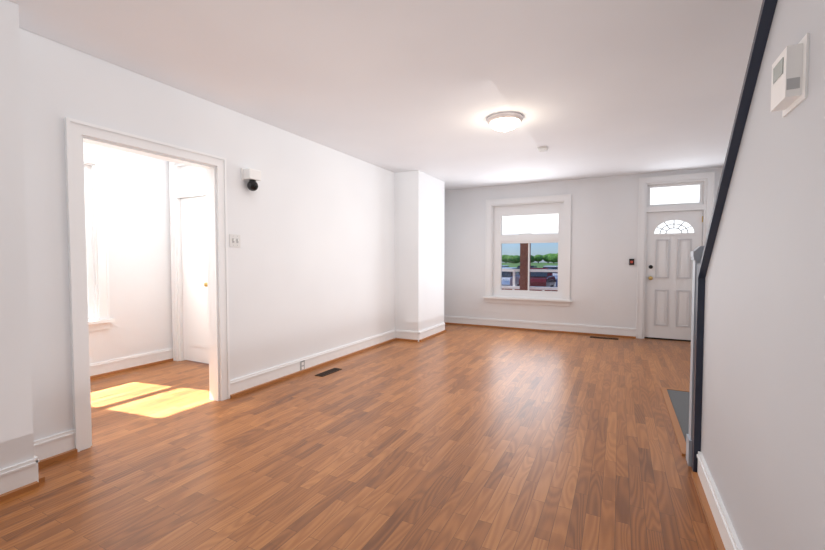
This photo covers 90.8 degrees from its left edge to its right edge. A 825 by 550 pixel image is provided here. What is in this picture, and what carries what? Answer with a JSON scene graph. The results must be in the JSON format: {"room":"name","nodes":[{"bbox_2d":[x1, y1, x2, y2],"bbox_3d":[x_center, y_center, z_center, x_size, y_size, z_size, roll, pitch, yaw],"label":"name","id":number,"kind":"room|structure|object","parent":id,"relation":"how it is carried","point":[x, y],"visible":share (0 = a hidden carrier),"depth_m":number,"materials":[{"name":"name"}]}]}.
{"room":"empty living room","nodes":[
{"label":"empty living room","id":0,"kind":"room"},
{"bbox_2d":[0,0,33,469],"bbox_3d":[-2.998,-0.091,0.986,0.400,2.650,3.040,1,2,27],"label":"wall","id":1,"kind":"structure","parent":0,"point":[16,430],"depth_m":2.20,"materials":[{"name":"white paint"}]},
{"bbox_2d":[0,448,55,501],"bbox_3d":[-2.776,1.157,0.977,0.044,0.155,3.024,1,2,27],"label":"baseboard","id":2,"kind":"structure","parent":1,"relation":"attached to","point":[20,478],"depth_m":2.24,"materials":[{"name":"white paint"}]},
{"bbox_2d":[83,143,172,363],"bbox_3d":[-3.702,-0.201,3.986,0.120,2.650,2.890,1,2,27],"label":"wall","id":3,"kind":"structure","parent":0,"point":[138,213],"depth_m":4.77,"materials":[{"name":"white paint"}]},
{"bbox_2d":[84,152,114,330],"bbox_3d":[-3.609,-0.335,4.074,0.160,1.890,1.020,1,2,27],"label":"window","id":4,"kind":"structure","parent":3,"relation":"in","point":[88,219],"depth_m":4.41,"materials":[{"name":"white glass"}]},
{"bbox_2d":[90,348,172,378],"bbox_3d":[-3.629,1.047,3.994,0.044,0.155,2.650,1,2,27],"label":"baseboard","id":5,"kind":"structure","parent":3,"relation":"attached to","point":[105,368],"depth_m":4.71,"materials":[{"name":"white paint"}]},
{"bbox_2d":[19,28,394,440],"bbox_3d":[-0.959,-0.249,5.292,0.120,2.650,6.490,1,2,27],"label":"wall","id":6,"kind":"structure","parent":0,"point":[311,265],"depth_m":3.90,"materials":[{"name":"white paint"}]},
{"bbox_2d":[34,444,43,451],"bbox_3d":[-2.244,1.106,2.378,0.280,0.155,0.044,1,2,27],"label":"baseboard","id":7,"kind":"structure","parent":6,"relation":"attached to","point":[37,448],"depth_m":2.51,"materials":[{"name":"white paint"}]},
{"bbox_2d":[34,431,71,455],"bbox_3d":[-2.534,1.104,2.431,0.044,0.155,0.735,1,2,27],"label":"baseboard","id":8,"kind":"structure","parent":6,"relation":"attached to","point":[57,443],"depth_m":2.60,"materials":[{"name":"white paint"}]},
{"bbox_2d":[64,117,229,451],"bbox_3d":[-2.024,0.060,3.213,0.178,2.185,1.190,1,2,27],"label":"door frame","id":9,"kind":"structure","parent":6,"relation":"attached to","point":[75,130],"depth_m":2.89,"materials":[{"name":"white paint"}]},
{"bbox_2d":[229,234,240,246],"bbox_3d":[-1.646,-0.319,3.787,0.020,0.116,0.116,1,2,27],"label":"switch plate","id":10,"kind":"object","parent":6,"relation":"attached to","point":[234,240],"visible":1,"depth_m":3.78,"materials":[{"name":"white plastic"}]},
{"bbox_2d":[241,168,260,190],"bbox_3d":[-1.531,-0.908,3.892,0.110,0.210,0.170,1,2,27],"label":"security camera","id":11,"kind":"object","parent":6,"relation":"attached to","point":[252,176],"visible":1,"depth_m":3.85,"materials":[{"name":"white plastic"}]},
{"bbox_2d":[230,330,395,398],"bbox_3d":[-0.971,1.005,5.134,0.044,0.155,3.125,1,2,27],"label":"baseboard","id":12,"kind":"structure","parent":6,"relation":"attached to","point":[248,383],"depth_m":4.57,"materials":[{"name":"white paint"}]},
{"bbox_2d":[300,360,304,370],"bbox_3d":[-1.244,1.027,4.603,0.009,0.114,0.070,1,2,27],"label":"electrical outlet plate","id":13,"kind":"object","parent":12,"relation":"attached to","point":[302,365],"visible":0.88,"depth_m":4.60,"materials":[{"name":"grey plastic"}]},
{"bbox_2d":[0,324,715,549],"bbox_3d":[-0.361,1.206,3.401,6.650,0.120,9.890,1,2,27],"label":"floor","id":14,"kind":"structure","parent":0,"point":[459,437],"depth_m":2.61,"materials":[{"name":"laminate"}]},
{"bbox_2d":[315,368,341,376],"bbox_3d":[-0.947,1.097,4.606,0.110,0.009,0.350,1,2,27],"label":"floor vent","id":15,"kind":"object","parent":14,"relation":"in","point":[327,372],"visible":1,"depth_m":4.58,"materials":[{"name":"brown metal"}]},
{"bbox_2d":[590,336,618,339],"bbox_3d":[3.116,1.024,6.619,0.420,0.009,0.110,1,2,27],"label":"floor vent","id":16,"kind":"object","parent":14,"relation":"in","point":[604,338],"visible":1,"depth_m":6.58,"materials":[{"name":"brown metal"}]},
{"bbox_2d":[661,387,689,455],"bbox_3d":[2.526,1.149,3.118,0.950,0.016,1.550,1,2,27],"label":"stair step","id":17,"kind":"structure","parent":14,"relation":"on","point":[677,402],"depth_m":3.39,"materials":[{"name":"grey carpet"}]},
{"bbox_2d":[686,246,703,465],"bbox_3d":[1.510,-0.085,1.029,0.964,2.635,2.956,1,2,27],"label":"newel post","id":18,"kind":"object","parent":14,"relation":"on","point":[696,254],"depth_m":2.50,"materials":[{"name":"white paint"}]},
{"bbox_2d":[9,0,762,189],"bbox_3d":[-0.361,-1.562,3.300,6.650,0.120,9.890,1,2,27],"label":"ceiling","id":19,"kind":"structure","parent":0,"point":[585,89],"depth_m":2.96,"materials":[{"name":"white paint"}]},
{"bbox_2d":[487,112,522,131],"bbox_3d":[0.898,-1.458,3.958,0.344,0.137,0.344,1,2,27],"label":"ceiling light fixture","id":20,"kind":"object","parent":19,"relation":"attached to","point":[505,121],"visible":1,"depth_m":3.86,"materials":[{"name":"white glass"}]},
{"bbox_2d":[537,146,548,151],"bbox_3d":[1.608,-1.546,5.019,0.120,0.037,0.120,1,2,27],"label":"smoke detector","id":21,"kind":"object","parent":19,"relation":"attached to","point":[543,149],"visible":1,"depth_m":4.99,"materials":[{"name":"white plastic"}]},
{"bbox_2d":[395,170,444,331],"bbox_3d":[0.142,-0.306,6.857,0.420,2.650,1.040,1,2,27],"label":"column","id":22,"kind":"structure","parent":0,"point":[419,250],"depth_m":6.45,"materials":[{"name":"white paint"}]},
{"bbox_2d":[396,330,415,341],"bbox_3d":[-0.082,0.958,6.409,0.330,0.155,0.044,1,2,27],"label":"baseboard","id":23,"kind":"structure","parent":22,"relation":"attached to","point":[403,335],"depth_m":6.42,"materials":[{"name":"white paint"}]},
{"bbox_2d":[416,320,447,341],"bbox_3d":[0.348,0.944,6.798,0.044,0.155,1.128,1,2,27],"label":"baseboard","id":24,"kind":"structure","parent":22,"relation":"attached to","point":[430,332],"depth_m":6.71,"materials":[{"name":"white paint"}]},
{"bbox_2d":[444,167,722,328],"bbox_3d":[2.653,-0.320,7.227,4.800,2.650,0.240,1,2,27],"label":"wall","id":25,"kind":"structure","parent":0,"point":[604,248],"depth_m":6.98,"materials":[{"name":"white paint"}]},
{"bbox_2d":[483,194,571,305],"bbox_3d":[2.079,-0.440,7.417,1.580,1.935,0.195,1,2,27],"label":"window","id":26,"kind":"structure","parent":25,"relation":"in","point":[499,239],"depth_m":7.43,"materials":[{"name":"white paint"}]},
{"bbox_2d":[444,316,635,337],"bbox_3d":[2.094,0.922,7.398,3.450,0.155,0.044,1,2,27],"label":"baseboard","id":27,"kind":"structure","parent":25,"relation":"attached to","point":[482,322],"depth_m":7.25,"materials":[{"name":"white paint"}]},
{"bbox_2d":[629,259,633,264],"bbox_3d":[3.562,-0.212,6.614,0.070,0.100,0.034,1,2,27],"label":"switch box","id":28,"kind":"object","parent":25,"relation":"attached to","point":[631,261],"visible":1,"depth_m":6.60,"materials":[{"name":"black plastic"}]},
{"bbox_2d":[644,210,702,339],"bbox_3d":[4.097,0.008,6.402,0.746,2.010,0.131,1,2,27],"label":"front door","id":29,"kind":"structure","parent":25,"relation":"in","point":[673,239],"depth_m":6.43,"materials":[{"name":"white paint"}]},
{"bbox_2d":[636,172,714,341],"bbox_3d":[4.107,-0.260,6.415,0.990,2.590,0.169,1,2,27],"label":"door frame","id":30,"kind":"structure","parent":25,"relation":"attached to","point":[705,181],"depth_m":6.45,"materials":[{"name":"white paint"}]},
{"bbox_2d":[701,0,824,549],"bbox_3d":[0.650,-0.062,0.194,0.100,2.650,4.940,1,2,27],"label":"wall","id":31,"kind":"structure","parent":0,"point":[763,425],"depth_m":1.30,"materials":[{"name":"white paint"}]},
{"bbox_2d":[692,451,742,549],"bbox_3d":[0.563,1.185,0.228,0.044,0.155,4.840,1,2,27],"label":"baseboard","id":32,"kind":"structure","parent":31,"relation":"attached to","point":[723,534],"depth_m":1.94,"materials":[{"name":"white paint"}]},
{"bbox_2d":[691,0,777,471],"bbox_3d":[1.355,-0.112,1.584,0.163,2.648,1.873,1,2,27],"label":"trim","id":33,"kind":"structure","parent":31,"relation":"attached to","point":[765,20],"depth_m":1.91,"materials":[{"name":"black wood"}]},
{"bbox_2d":[770,33,809,116],"bbox_3d":[1.077,-0.563,1.171,0.042,0.170,0.170,1,2,27],"label":"thermostat","id":34,"kind":"object","parent":31,"relation":"attached to","point":[789,80],"visible":1,"depth_m":1.12,"materials":[{"name":"white plastic"}]},
{"bbox_3d":[-2.249,-0.231,4.799,1.730,2.650,0.120,1,2,27],"label":"wall","id":35,"kind":"structure","parent":0,"visible":0},
{"bbox_2d":[169,161,205,360],"bbox_3d":[-2.625,-0.182,4.977,0.820,2.540,0.148,1,2,27],"label":"door frame","id":36,"kind":"structure","parent":35,"relation":"attached to","point":[188,182],"depth_m":5.07,"materials":[{"name":"white paint"}]},
{"bbox_2d":[181,196,208,363],"bbox_3d":[-2.634,0.065,4.964,0.604,2.023,0.115,1,2,27],"label":"door","id":37,"kind":"structure","parent":35,"relation":"in","point":[194,277],"depth_m":5.00,"materials":[{"name":"white paint"}]},
{"label":"outside","id":38,"kind":"structure","parent":0,"visible":0},
{"bbox_2d":[502,263,557,286],"bbox_3d":[39.099,-3.125,142.797,460.000,0.220,370.000,1,2,27],"label":"ground","id":39,"kind":"structure","parent":38,"point":[538,265],"depth_m":184.14,"materials":[{"name":"plant"}]},
{"bbox_2d":[502,255,509,262],"bbox_3d":[58.821,-9.992,253.915,8.714,5.402,8.009,1,2,27],"label":"tree","id":40,"kind":"object","parent":39,"relation":"on","point":[505,260],"depth_m":251.63,"materials":[{"name":"green plant"}]},
{"bbox_2d":[502,267,519,285],"bbox_3d":[6.847,0.178,30.205,1.780,1.470,4.305,1,2,27],"label":"car","id":41,"kind":"object","parent":39,"relation":"on","point":[505,282],"depth_m":28.70,"materials":[{"name":"white paint"}]},
{"bbox_2d":[507,255,519,262],"bbox_3d":[62.573,-9.740,251.808,10.303,5.053,8.149,1,2,27],"label":"tree","id":42,"kind":"object","parent":39,"relation":"on","point":[510,258],"depth_m":249.13,"materials":[{"name":"green plant"}]},
{"bbox_2d":[519,268,554,286],"bbox_3d":[8.988,0.218,29.121,1.780,1.470,4.305,1,2,27],"label":"car","id":43,"kind":"object","parent":39,"relation":"on","point":[549,278],"depth_m":27.79,"materials":[{"name":"red paint"}]},
{"bbox_2d":[534,255,542,262],"bbox_3d":[79.528,-10.155,256.325,7.245,5.550,8.889,1,2,27],"label":"tree","id":44,"kind":"object","parent":39,"relation":"on","point":[536,257],"depth_m":253.04,"materials":[{"name":"green plant"}]},
{"bbox_2d":[543,253,551,262],"bbox_3d":[85.046,-10.406,254.145,8.540,6.213,8.216,1,2,27],"label":"tree","id":45,"kind":"object","parent":39,"relation":"on","point":[545,258],"depth_m":251.88,"materials":[{"name":"green plant"}]},
{"bbox_2d":[543,266,557,279],"bbox_3d":[13.534,-0.149,39.138,1.780,1.470,4.305,1,2,27],"label":"car","id":46,"kind":"object","parent":39,"relation":"on","point":[554,273],"depth_m":37.89,"materials":[{"name":"white paint"}]},
{"bbox_2d":[548,254,557,263],"bbox_3d":[82.736,-9.591,236.516,8.128,5.876,8.478,1,2,27],"label":"tree","id":47,"kind":"object","parent":39,"relation":"on","point":[551,258],"depth_m":234.92,"materials":[{"name":"green plant"}]},
{"bbox_2d":[502,185,699,290],"bbox_3d":[3.123,-0.087,8.367,5.230,3.600,2.200,1,2,27],"label":"porch","id":48,"kind":"object","parent":39,"relation":"on","point":[677,195],"depth_m":9.15,"materials":[{"name":"white"}]}
]}

